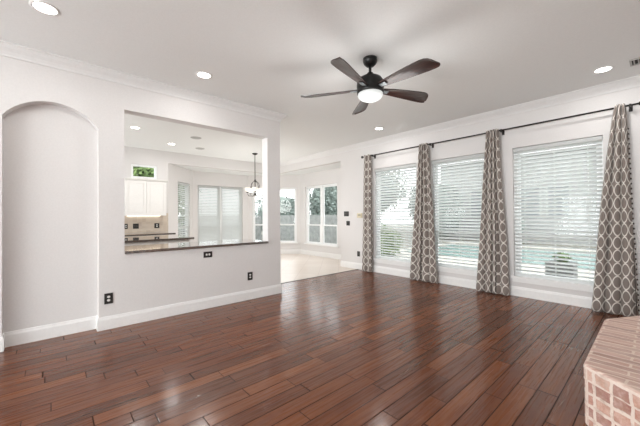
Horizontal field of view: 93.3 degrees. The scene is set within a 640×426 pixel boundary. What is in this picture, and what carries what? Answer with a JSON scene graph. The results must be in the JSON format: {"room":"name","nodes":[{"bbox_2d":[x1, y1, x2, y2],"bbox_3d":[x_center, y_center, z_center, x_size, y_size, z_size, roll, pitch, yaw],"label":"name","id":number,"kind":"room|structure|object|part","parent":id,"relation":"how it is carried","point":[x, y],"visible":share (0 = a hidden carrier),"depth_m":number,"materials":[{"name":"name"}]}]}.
{"room":"living room","nodes":[
{"label":"living room","id":0,"kind":"room"},
{"bbox_2d":[0,55,280,335],"bbox_3d":[-4.100,-0.159,2.333,8.962,3.080,0.172,0,-1,-42],"label":"wall","id":1,"kind":"structure","parent":0,"point":[62,208],"depth_m":3.54,"materials":[{"name":"paint"}]},
{"bbox_2d":[104,293,112,303],"bbox_3d":[-2.516,1.018,3.598,0.084,0.125,0.010,0,-1,-42],"label":"wall outlet","id":2,"kind":"object","parent":1,"relation":"attached to","point":[108,297],"visible":1,"depth_m":3.60,"materials":[{"name":"plastic"}]},
{"bbox_2d":[0,284,281,351],"bbox_3d":[-4.078,1.304,2.320,8.978,0.152,0.188,0,-1,-42],"label":"baseboard","id":3,"kind":"structure","parent":1,"relation":"attached to","point":[22,336],"depth_m":3.69,"materials":[{"name":"white paint"}]},
{"bbox_2d":[0,40,287,121],"bbox_3d":[-4.042,-1.641,2.342,9.060,0.118,0.270,0,-1,-42],"label":"trim","id":4,"kind":"structure","parent":1,"relation":"attached to","point":[7,49],"depth_m":3.68,"materials":[{"name":"paint"}]},
{"bbox_2d":[125,239,268,253],"bbox_3d":[-1.883,0.491,4.670,2.040,0.035,0.784,0,-1,-42],"label":"granite ledge","id":5,"kind":"object","parent":1,"relation":"attached to","point":[234,242],"visible":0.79,"depth_m":4.42,"materials":[{"name":"grey stone"}]},
{"bbox_2d":[203,251,211,257],"bbox_3d":[-1.628,0.603,4.392,0.125,0.084,0.010,0,-1,-42],"label":"wall outlet","id":6,"kind":"object","parent":1,"relation":"attached to","point":[206,254],"visible":1,"depth_m":4.39,"materials":[{"name":"plastic"}]},
{"bbox_2d":[248,272,252,279],"bbox_3d":[-1.118,1.009,4.838,0.084,0.125,0.010,0,-1,-42],"label":"wall outlet","id":7,"kind":"object","parent":1,"relation":"attached to","point":[250,274],"visible":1,"depth_m":4.84,"materials":[{"name":"plastic"}]},
{"bbox_2d":[168,163,192,241],"bbox_3d":[-4.092,-0.024,8.782,0.140,2.920,1.372,0,0,3],"label":"wall","id":8,"kind":"structure","parent":0,"point":[176,174],"depth_m":8.50,"materials":[{"name":"paint"}]},
{"bbox_2d":[179,182,188,235],"bbox_3d":[-4.062,0.096,8.938,0.170,1.972,0.790,0,0,3],"label":"window","id":9,"kind":"structure","parent":8,"relation":"in","point":[180,182],"depth_m":9.24,"materials":[{"name":"white plastic"}]},
{"bbox_2d":[178,182,189,235],"bbox_3d":[-4.038,0.059,8.937,0.064,1.871,0.666,0,0,3],"label":"window blind","id":10,"kind":"object","parent":9,"relation":"attached to","point":[183,210],"visible":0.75,"depth_m":8.93,"materials":[{"name":"white plastic"}]},
{"bbox_3d":[-4.038,0.071,8.937,0.064,1.823,0.004,0,0,3],"label":"ladder cord","id":11,"kind":"part","parent":10,"relation":"part of","materials":[{"name":"white fabric"}]},
{"bbox_3d":[-4.024,0.073,9.177,0.064,1.823,0.004,0,0,3],"label":"ladder cord","id":12,"kind":"part","parent":10,"relation":"part of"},
{"bbox_2d":[124,146,261,233],"bbox_3d":[-4.807,-0.179,7.530,8.800,3.220,0.140,0,-1,-42],"label":"wall","id":13,"kind":"structure","parent":0,"point":[174,158],"depth_m":8.11,"materials":[{"name":"paint"}]},
{"bbox_2d":[131,164,156,178],"bbox_3d":[-4.530,-1.054,7.772,0.581,0.346,0.085,0,-1,-42],"label":"window","id":14,"kind":"structure","parent":13,"relation":"in","point":[132,165],"depth_m":7.76,"materials":[{"name":"white plastic"}]},
{"bbox_2d":[124,178,167,215],"bbox_3d":[-4.367,-0.379,7.584,0.930,0.910,0.363,0,-1,-42],"label":"upper cabinet","id":15,"kind":"object","parent":13,"relation":"attached to","point":[142,197],"visible":0.97,"depth_m":7.44,"materials":[{"name":"white paint"}]},
{"bbox_3d":[-4.456,-0.361,7.322,0.442,0.845,0.020,0,-1,-42],"label":"door","id":16,"kind":"part","parent":15,"relation":"part of","materials":[{"name":"white paint"}]},
{"bbox_3d":[-4.370,-0.810,7.588,0.930,0.047,0.363,0,-1,-42],"label":"cornice","id":17,"kind":"part","parent":15,"relation":"part of","materials":[{"name":"white paint"}]},
{"bbox_3d":[-4.119,-0.361,7.621,0.442,0.845,0.020,0,-1,-42],"label":"door","id":18,"kind":"part","parent":15,"relation":"part of","materials":[{"name":"white paint"}]},
{"bbox_2d":[125,213,167,232],"bbox_3d":[-4.854,0.253,7.376,2.125,0.495,0.013,0,-1,-42],"label":"tile backsplash","id":19,"kind":"structure","parent":13,"relation":"attached to","point":[146,223],"depth_m":7.74,"materials":[{"name":"tile"}]},
{"bbox_2d":[133,224,138,228],"bbox_3d":[-4.612,0.330,7.573,0.125,0.125,0.010,0,-1,-42],"label":"plate","id":20,"kind":"object","parent":19,"relation":"attached to","point":[135,226],"visible":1,"depth_m":7.57,"materials":[{"name":"black plastic"}]},
{"bbox_2d":[193,171,247,241],"bbox_3d":[-3.317,-0.018,10.145,1.900,2.920,0.140,0,-1,-42],"label":"wall","id":21,"kind":"structure","parent":0,"point":[199,177],"depth_m":10.07,"materials":[{"name":"paint"}]},
{"bbox_2d":[198,185,241,239],"bbox_3d":[-3.321,0.100,10.113,1.630,1.972,0.170,0,-1,-42],"label":"window","id":22,"kind":"structure","parent":21,"relation":"in","point":[220,189],"depth_m":10.12,"materials":[{"name":"white plastic"}]},
{"bbox_2d":[198,186,220,241],"bbox_3d":[-3.595,0.064,9.838,0.731,1.873,0.064,0,-1,-42],"label":"window blind","id":23,"kind":"object","parent":22,"relation":"attached to","point":[209,229],"visible":0.92,"depth_m":9.82,"materials":[{"name":"white plastic"}]},
{"bbox_2d":[221,187,241,239],"bbox_3d":[-3.016,0.065,10.352,0.731,1.873,0.064,0,-1,-42],"label":"window blind","id":24,"kind":"object","parent":22,"relation":"attached to","point":[231,222],"visible":0.91,"depth_m":10.34,"materials":[{"name":"white plastic"}]},
{"bbox_2d":[176,162,340,175],"bbox_3d":[-1.722,-1.427,8.687,4.550,0.150,4.650,0,-1,-42],"label":"ceiling","id":25,"kind":"structure","parent":0,"point":[335,165],"depth_m":9.51,"materials":[{"name":"paint"}]},
{"bbox_2d":[248,175,299,248],"bbox_3d":[-1.624,-0.025,10.737,1.867,2.920,0.140,0,0,3],"label":"wall","id":26,"kind":"structure","parent":0,"point":[286,181],"depth_m":10.65,"materials":[{"name":"paint"}]},
{"bbox_2d":[252,188,297,243],"bbox_3d":[-1.612,0.093,10.715,1.670,1.972,0.170,0,0,3],"label":"window","id":27,"kind":"structure","parent":26,"relation":"in","point":[253,192],"depth_m":10.70,"materials":[{"name":"white plastic"}]},
{"bbox_3d":[-1.207,0.709,10.714,0.700,0.635,0.030,0,0,3],"label":"sash","id":28,"kind":"part","parent":27,"relation":"part of","materials":[{"name":"white plastic"}]},
{"bbox_3d":[-1.608,1.059,10.664,1.670,0.038,0.084,0,0,3],"label":"sill","id":29,"kind":"part","parent":27,"relation":"part of","materials":[{"name":"white paint"}]},
{"bbox_2d":[280,249,340,259],"bbox_3d":[-1.328,1.345,9.313,5.341,0.152,2.691,0,0,2],"label":"baseboard","id":30,"kind":"structure","parent":26,"relation":"attached to","point":[283,251],"depth_m":10.14,"materials":[{"name":"white paint"}]},
{"bbox_2d":[0,254,628,425],"bbox_3d":[-2.618,1.409,3.404,12.900,0.060,11.300,0,-1,-42],"label":"floor","id":31,"kind":"structure","parent":0,"point":[358,347],"depth_m":2.74,"materials":[{"name":"brown wood"}]},
{"bbox_2d":[125,240,188,245],"bbox_3d":[-3.522,0.963,5.644,1.820,0.884,0.860,0,-1,-42],"label":"base cabinet","id":32,"kind":"object","parent":31,"relation":"on","point":[171,241],"visible":0.12,"depth_m":5.54,"materials":[{"name":"white paint"}]},
{"bbox_3d":[-3.244,0.910,5.330,0.597,0.740,0.020,0,-1,-42],"label":"door","id":33,"kind":"part","parent":32,"relation":"part of","materials":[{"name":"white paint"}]},
{"bbox_2d":[125,235,193,242],"bbox_3d":[-3.600,0.501,5.709,1.990,0.039,1.170,0,-1,-42],"label":"countertop","id":34,"kind":"structure","parent":32,"relation":"on","point":[158,237],"depth_m":5.71,"materials":[{"name":"brown stone"}]},
{"bbox_3d":[-2.790,0.910,5.733,0.597,0.740,0.020,0,-1,-42],"label":"door","id":35,"kind":"part","parent":32,"relation":"part of","materials":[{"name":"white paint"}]},
{"bbox_2d":[281,269,357,283],"bbox_3d":[-0.086,1.386,6.546,2.760,0.011,0.046,0,-1,-42],"label":"trim","id":36,"kind":"structure","parent":31,"relation":"on","point":[355,269],"depth_m":6.58,"materials":[{"name":"brown wood"}]},
{"bbox_2d":[583,315,639,425],"bbox_3d":[2.781,1.138,1.883,2.588,0.376,1.549,0,-1,-42],"label":"brick hearth","id":37,"kind":"object","parent":31,"relation":"on","point":[611,367],"visible":1,"depth_m":1.87,"materials":[{"name":"red brick"}]},
{"bbox_3d":[-4.657,0.984,7.128,2.090,0.884,0.627,0,-1,-42],"label":"base cabinet","id":38,"kind":"object","parent":31,"relation":"on","visible":0},
{"bbox_2d":[125,232,175,236],"bbox_3d":[-4.633,0.521,7.127,2.125,0.039,0.644,0,-1,-42],"label":"countertop","id":39,"kind":"structure","parent":38,"relation":"on","point":[153,233],"depth_m":7.36,"materials":[{"name":"brown stone"}]},
{"bbox_2d":[0,0,639,162],"bbox_3d":[-2.652,-1.778,2.621,11.810,0.140,10.100,0,-1,-42],"label":"ceiling","id":40,"kind":"structure","parent":0,"point":[492,55],"depth_m":3.21,"materials":[{"name":"paint"}]},
{"bbox_2d":[29,0,59,15],"bbox_3d":[-2.296,-1.707,2.523,0.196,0.008,0.196,0,-1,-42],"label":"recessed light","id":41,"kind":"object","parent":40,"relation":"in","point":[43,7],"visible":1,"depth_m":2.51,"materials":[{"name":"white paint"}]},
{"bbox_2d":[195,71,211,78],"bbox_3d":[-1.435,-1.703,3.739,0.196,0.008,0.196,0,-1,-42],"label":"recessed light","id":42,"kind":"object","parent":40,"relation":"in","point":[201,74],"visible":1,"depth_m":3.74,"materials":[{"name":"white paint"}]},
{"bbox_2d":[245,153,261,196],"bbox_3d":[-1.829,-1.048,8.445,0.555,1.229,0.550,0,-1,-42],"label":"chandelier","id":43,"kind":"object","parent":40,"relation":"hanging from","point":[247,189],"visible":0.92,"depth_m":8.39,"materials":[{"name":"white glass"}]},
{"bbox_2d":[301,55,439,114],"bbox_3d":[0.609,-1.487,3.327,1.526,0.475,1.463,0,-1,-42],"label":"ceiling fan","id":44,"kind":"object","parent":40,"relation":"hanging from","point":[370,86],"visible":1,"depth_m":3.24,"materials":[{"name":"brown wood"}]},
{"bbox_3d":[0.105,-1.380,3.497,0.646,0.019,0.177,-1,14,15],"label":"blade","id":45,"kind":"part","parent":44,"relation":"part of","materials":[{"name":"brown wood"}]},
{"bbox_3d":[0.301,-1.386,2.977,0.177,0.019,0.646,17,9,32],"label":"blade","id":46,"kind":"part","parent":44,"relation":"part of","materials":[{"name":"brown wood"}]},
{"bbox_3d":[0.538,-1.380,3.845,0.177,0.019,0.646,-15,0,-3],"label":"blade","id":47,"kind":"part","parent":44,"relation":"part of","materials":[{"name":"brown wood"}]},
{"bbox_3d":[0.562,-1.289,3.372,0.278,0.079,0.278,0,-1,-42],"label":"lamp shade","id":48,"kind":"part","parent":44,"relation":"part of","materials":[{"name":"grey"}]},
{"bbox_3d":[1.003,-1.386,3.540,0.646,0.019,0.177,0,-16,-21],"label":"blade","id":49,"kind":"part","parent":44,"relation":"part of","materials":[{"name":"brown wood"}]},
{"bbox_3d":[0.857,-1.390,3.003,0.177,0.019,0.646,19,-12,-37],"label":"blade","id":50,"kind":"part","parent":44,"relation":"part of","materials":[{"name":"brown wood"}]},
{"bbox_2d":[592,66,613,73],"bbox_3d":[3.439,-1.740,3.673,0.196,0.008,0.196,0,-1,-42],"label":"recessed light","id":51,"kind":"object","parent":40,"relation":"in","point":[605,68],"visible":1,"depth_m":3.67,"materials":[{"name":"white paint"}]},
{"bbox_2d":[629,57,639,66],"bbox_3d":[3.724,-1.742,3.382,0.200,0.012,0.360,0,-1,-42],"label":"ceiling vent","id":52,"kind":"object","parent":40,"relation":"in","point":[636,61],"visible":1,"depth_m":3.48,"materials":[{"name":"white metal"}]},
{"bbox_2d":[300,168,340,253],"bbox_3d":[0.351,-0.050,9.536,0.140,2.920,3.000,0,-1,-42],"label":"wall","id":53,"kind":"structure","parent":0,"point":[332,176],"depth_m":9.85,"materials":[{"name":"paint"}]},
{"bbox_2d":[304,183,337,247],"bbox_3d":[0.045,0.073,9.851,0.170,1.972,1.640,0,-1,-42],"label":"window","id":54,"kind":"structure","parent":53,"relation":"in","point":[322,187],"depth_m":9.85,"materials":[{"name":"white plastic"}]},
{"bbox_3d":[-0.172,-0.223,10.187,0.028,1.285,0.685,0,-1,-42],"label":"sash","id":55,"kind":"part","parent":54,"relation":"part of","materials":[{"name":"clear glass"}]},
{"bbox_3d":[-0.190,0.697,10.157,0.030,0.635,0.685,0,-1,-42],"label":"sash","id":56,"kind":"part","parent":54,"relation":"part of","materials":[{"name":"white plastic"}]},
{"bbox_3d":[0.020,1.040,9.814,0.084,0.038,1.640,0,-1,-42],"label":"sill","id":57,"kind":"part","parent":54,"relation":"part of","materials":[{"name":"white paint"}]},
{"bbox_3d":[0.349,-0.232,9.600,0.028,1.285,0.685,0,-1,-42],"label":"sash","id":58,"kind":"part","parent":54,"relation":"part of","materials":[{"name":"white plastic"}]},
{"bbox_3d":[0.331,0.688,9.570,0.030,0.635,0.685,0,-1,-42],"label":"sash","id":59,"kind":"part","parent":54,"relation":"part of","materials":[{"name":"white plastic"}]},
{"bbox_2d":[280,86,639,304],"bbox_3d":[1.784,-0.236,6.625,0.140,3.220,10.240,0,-1,-42],"label":"wall","id":60,"kind":"structure","parent":0,"point":[599,123],"depth_m":5.03,"materials":[{"name":"paint"}]},
{"bbox_2d":[373,163,416,266],"bbox_3d":[1.685,0.056,6.706,0.170,2.180,1.170,0,-1,-42],"label":"window","id":61,"kind":"structure","parent":60,"relation":"in","point":[378,259],"depth_m":6.94,"materials":[{"name":"white plastic"}]},
{"bbox_3d":[1.660,1.071,6.669,0.084,0.038,1.170,0,-1,-42],"label":"sill","id":62,"kind":"part","parent":61,"relation":"part of","materials":[{"name":"white paint"}]},
{"bbox_3d":[1.710,0.698,6.719,0.030,0.685,1.000,0,-1,-42],"label":"sash","id":63,"kind":"part","parent":61,"relation":"part of","materials":[{"name":"glass"}]},
{"bbox_2d":[375,164,416,260],"bbox_3d":[1.666,0.000,6.691,0.064,2.045,1.066,0,-1,-42],"label":"window blind","id":64,"kind":"object","parent":61,"relation":"attached to","point":[379,171],"visible":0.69,"depth_m":6.67,"materials":[{"name":"white plastic"}]},
{"bbox_3d":[1.674,1.010,6.682,0.040,0.024,1.066,0,-1,-42],"label":"rail","id":65,"kind":"part","parent":64,"relation":"part of","materials":[{"name":"white plastic"}]},
{"bbox_2d":[433,153,483,275],"bbox_3d":[2.627,0.039,5.644,0.170,2.180,1.170,0,-1,-42],"label":"window","id":66,"kind":"structure","parent":60,"relation":"in","point":[443,268],"depth_m":5.79,"materials":[{"name":"white plastic"}]},
{"bbox_3d":[2.670,-0.314,5.688,0.028,1.387,1.000,0,-1,-42],"label":"sash","id":67,"kind":"part","parent":66,"relation":"part of","materials":[{"name":"white plastic"}]},
{"bbox_3d":[2.602,1.054,5.607,0.084,0.038,1.170,0,-1,-42],"label":"sill","id":68,"kind":"part","parent":66,"relation":"part of","materials":[{"name":"white paint"}]},
{"bbox_3d":[2.652,0.682,5.657,0.030,0.685,1.000,0,-1,-42],"label":"sash","id":69,"kind":"part","parent":66,"relation":"part of","materials":[{"name":"white plastic"}]},
{"bbox_2d":[432,153,484,268],"bbox_3d":[2.608,-0.016,5.628,0.064,2.045,1.066,0,-1,-42],"label":"window blind","id":70,"kind":"object","parent":66,"relation":"attached to","point":[478,156],"visible":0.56,"depth_m":5.66,"materials":[{"name":"white plastic"}]},
{"bbox_3d":[2.354,0.000,5.915,0.064,1.997,0.004,0,-1,-42],"label":"ladder cord","id":71,"kind":"part","parent":70,"relation":"part of","materials":[{"name":"white fabric"}]},
{"bbox_3d":[2.616,0.994,5.620,0.040,0.024,1.066,0,-1,-42],"label":"rail","id":72,"kind":"part","parent":70,"relation":"part of","materials":[{"name":"white plastic"}]},
{"bbox_3d":[2.608,-0.004,5.628,0.064,1.997,0.004,0,-1,-42],"label":"ladder cord","id":73,"kind":"part","parent":70,"relation":"part of","materials":[{"name":"white fabric"}]},
{"bbox_2d":[280,75,639,166],"bbox_3d":[1.681,-1.647,6.562,0.098,0.118,9.950,0,-1,-42],"label":"trim","id":74,"kind":"structure","parent":60,"relation":"attached to","point":[631,82],"depth_m":5.08,"materials":[{"name":"paint"}]},
{"bbox_2d":[340,261,639,314],"bbox_3d":[2.832,1.280,5.415,0.136,0.152,6.772,0,-1,-42],"label":"baseboard","id":75,"kind":"structure","parent":60,"relation":"attached to","point":[574,300],"depth_m":4.91,"materials":[{"name":"white paint"}]},
{"bbox_2d":[361,101,639,158],"bbox_3d":[2.558,-1.344,5.544,0.134,0.090,4.640,0,-1,-42],"label":"curtain rod","id":76,"kind":"object","parent":60,"relation":"attached to","point":[630,106],"visible":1,"depth_m":4.75,"materials":[{"name":"brown metal"}]},
{"bbox_2d":[362,154,372,271],"bbox_3d":[1.098,0.004,7.123,0.096,2.736,0.305,0,-1,-42],"label":"window curtain","id":77,"kind":"object","parent":76,"relation":"hanging from","point":[367,250],"visible":1,"depth_m":7.06,"materials":[{"name":"grey fabric"}]},
{"bbox_3d":[1.198,0.016,7.035,0.050,2.654,0.023,0,-1,-42],"label":"edge trim","id":78,"kind":"part","parent":77,"relation":"part of","materials":[{"name":"grey fabric"}]},
{"bbox_2d":[410,143,437,283],"bbox_3d":[2.055,-0.013,6.044,0.115,2.736,0.612,0,-1,-42],"label":"window curtain","id":79,"kind":"object","parent":76,"relation":"hanging from","point":[423,254],"visible":1,"depth_m":5.99,"materials":[{"name":"grey fabric"}]},
{"bbox_3d":[2.015,0.001,6.046,0.015,2.654,0.094,0,-1,-27],"label":"edge trim","id":80,"kind":"part","parent":79,"relation":"part of","materials":[{"name":"grey fabric"}]},
{"bbox_2d":[476,129,508,295],"bbox_3d":[2.883,-0.027,5.104,0.101,2.736,0.523,0,-1,-40],"label":"window curtain","id":81,"kind":"object","parent":76,"relation":"hanging from","point":[492,269],"visible":1,"depth_m":5.05,"materials":[{"name":"grey fabric"}]},
{"bbox_3d":[2.909,-0.014,5.026,0.014,2.654,0.024,0,-1,-42],"label":"edge trim","id":82,"kind":"part","parent":81,"relation":"part of","materials":[{"name":"grey fabric"}]},
{"bbox_2d":[591,103,639,316],"bbox_3d":[3.872,-0.044,3.994,0.102,2.737,0.457,0,-1,-42],"label":"window curtain","id":83,"kind":"object","parent":76,"relation":"hanging from","point":[615,289],"visible":0.99,"depth_m":3.94,"materials":[{"name":"grey fabric"}]},
{"bbox_3d":[4.000,-0.033,3.876,0.050,2.654,0.091,0,-1,-42],"label":"edge trim","id":84,"kind":"part","parent":83,"relation":"part of","materials":[{"name":"grey fabric"}]},
{"bbox_2d":[511,136,603,291],"bbox_3d":[3.569,0.023,4.582,0.170,2.180,1.170,0,-1,-42],"label":"window","id":85,"kind":"structure","parent":60,"relation":"in","point":[566,284],"depth_m":4.63,"materials":[{"name":"white plastic"}]},
{"bbox_3d":[3.544,1.038,4.544,0.084,0.038,1.170,0,-1,-42],"label":"sill","id":86,"kind":"part","parent":85,"relation":"part of","materials":[{"name":"white paint"}]},
{"bbox_3d":[3.595,0.666,4.595,0.030,0.685,1.000,0,-1,-42],"label":"sash","id":87,"kind":"part","parent":85,"relation":"part of","materials":[{"name":"white plastic"}]},
{"bbox_2d":[513,136,602,282],"bbox_3d":[3.550,-0.032,4.566,0.064,2.045,1.066,0,-1,-42],"label":"window blind","id":88,"kind":"object","parent":85,"relation":"attached to","point":[592,140],"visible":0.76,"depth_m":4.54,"materials":[{"name":"white plastic"}]},
{"bbox_3d":[3.296,-0.016,4.853,0.064,1.997,0.004,0,-1,-42],"label":"ladder cord","id":89,"kind":"part","parent":88,"relation":"part of","materials":[{"name":"white fabric"}]},
{"bbox_3d":[3.558,0.978,4.557,0.040,0.024,1.066,0,-1,-42],"label":"rail","id":90,"kind":"part","parent":88,"relation":"part of","materials":[{"name":"white plastic"}]},
{"bbox_3d":[3.550,-0.020,4.566,0.064,1.997,0.004,0,-1,-42],"label":"ladder cord","id":91,"kind":"part","parent":88,"relation":"part of","materials":[{"name":"white fabric"}]},
{"bbox_3d":[3.805,-0.025,4.279,0.064,1.997,0.004,0,-1,-42],"label":"ladder cord","id":92,"kind":"part","parent":88,"relation":"part of","materials":[{"name":"white fabric"}]},
{"bbox_3d":[3.612,-0.330,4.625,0.028,1.387,1.000,0,-1,-42],"label":"sash","id":93,"kind":"part","parent":85,"relation":"part of","materials":[{"name":"white plastic"}]},
{"label":"outside","id":94,"kind":"structure","parent":0,"visible":0},
{"bbox_2d":[262,223,595,250],"bbox_3d":[0.647,1.652,10.574,75.000,0.170,75.000,0,-1,-42],"label":"ground","id":95,"kind":"structure","parent":94,"point":[383,223],"depth_m":16.89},
{"bbox_2d":[133,166,200,225],"bbox_3d":[-6.163,-0.551,10.577,3.596,4.293,3.662,0,-1,-42],"label":"tree","id":96,"kind":"object","parent":95,"relation":"on","point":[137,171],"visible":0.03,"depth_m":9.55,"materials":[{"name":"green plant"}]},
{"bbox_2d":[178,215,262,239],"bbox_3d":[-7.260,0.894,13.913,10.600,1.520,0.070,0,-1,-42],"label":"fence","id":97,"kind":"object","parent":95,"relation":"on","point":[258,229],"visible":0.04,"depth_m":17.16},
{"bbox_2d":[255,195,310,232],"bbox_3d":[-2.602,0.217,19.912,4.205,2.939,4.078,0,-1,-42],"label":"shrub","id":98,"kind":"object","parent":95,"relation":"on","point":[287,205],"visible":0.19,"depth_m":18.79,"materials":[{"name":"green plant"}]},
{"bbox_2d":[280,215,336,243],"bbox_3d":[-0.711,0.853,14.795,0.070,1.520,7.300,0,-1,-42],"label":"fence","id":99,"kind":"object","parent":95,"relation":"on","point":[286,231],"visible":0.26,"depth_m":14.23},
{"bbox_2d":[309,186,336,214],"bbox_3d":[0.924,-0.401,17.325,4.291,4.108,3.508,0,-1,-21],"label":"tree","id":100,"kind":"object","parent":95,"relation":"on","point":[330,192],"visible":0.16,"depth_m":16.26,"materials":[{"name":"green plant"}]},
{"bbox_2d":[381,170,408,213],"bbox_3d":[4.353,-1.165,25.006,4.984,5.615,5.705,0,-1,-42],"label":"tree","id":101,"kind":"object","parent":95,"relation":"on","point":[397,170],"visible":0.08,"depth_m":23.40,"materials":[{"name":"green plant"}]},
{"bbox_2d":[407,184,463,236],"bbox_3d":[6.854,-0.311,17.971,3.223,3.835,2.257,-1,-1,21],"label":"shrub","id":102,"kind":"object","parent":95,"relation":"on","point":[415,184],"visible":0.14,"depth_m":17.07,"materials":[{"name":"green plant"}]},
{"bbox_2d":[387,254,593,279],"bbox_3d":[5.949,1.464,4.987,3.880,0.029,15.600,0,-1,-42],"label":"patio","id":103,"kind":"structure","parent":95,"relation":"on","point":[586,275],"depth_m":8.60,"materials":[{"name":"concrete"}]},
{"bbox_2d":[381,223,401,255],"bbox_3d":[2.089,0.912,10.658,1.829,1.284,1.443,0,-1,-42],"label":"shrub","id":104,"kind":"object","parent":103,"relation":"on","point":[381,223],"visible":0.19,"depth_m":10.37,"materials":[{"name":"green plant"}]},
{"bbox_2d":[545,252,577,278],"bbox_3d":[5.256,1.152,6.582,0.480,0.631,0.480,0,-1,-42],"label":"planter","id":105,"kind":"object","parent":103,"relation":"on","point":[557,252],"visible":0.52,"depth_m":6.46,"materials":[{"name":"grey stone"}]},
{"bbox_2d":[397,242,595,272],"bbox_3d":[8.654,1.472,9.457,6.100,0.049,11.700,0,-1,-42],"label":"swimming pool","id":106,"kind":"object","parent":95,"relation":"on","point":[587,271],"visible":0.27,"depth_m":11.04,"materials":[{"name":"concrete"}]},
{"bbox_2d":[441,143,597,243],"bbox_3d":[14.686,-1.901,15.393,5.600,6.750,16.500,0,-1,-42],"label":"house","id":107,"kind":"structure","parent":95,"relation":"on","point":[594,143],"depth_m":15.45,"materials":[{"name":"grey paint"}]},
{"bbox_3d":[9.428,-0.564,17.994,0.010,1.440,0.840,0,-1,-42],"label":"house pane","id":108,"kind":"part","parent":107,"relation":"part of","materials":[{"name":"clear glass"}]},
{"bbox_3d":[11.153,-0.594,16.049,0.010,1.440,0.840,0,-1,-42],"label":"house pane","id":109,"kind":"part","parent":107,"relation":"part of","materials":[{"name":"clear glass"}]},
{"bbox_3d":[11.949,-0.608,15.151,0.010,1.440,0.840,0,-1,-42],"label":"house pane","id":110,"kind":"part","parent":107,"relation":"part of","materials":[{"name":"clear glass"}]}
]}

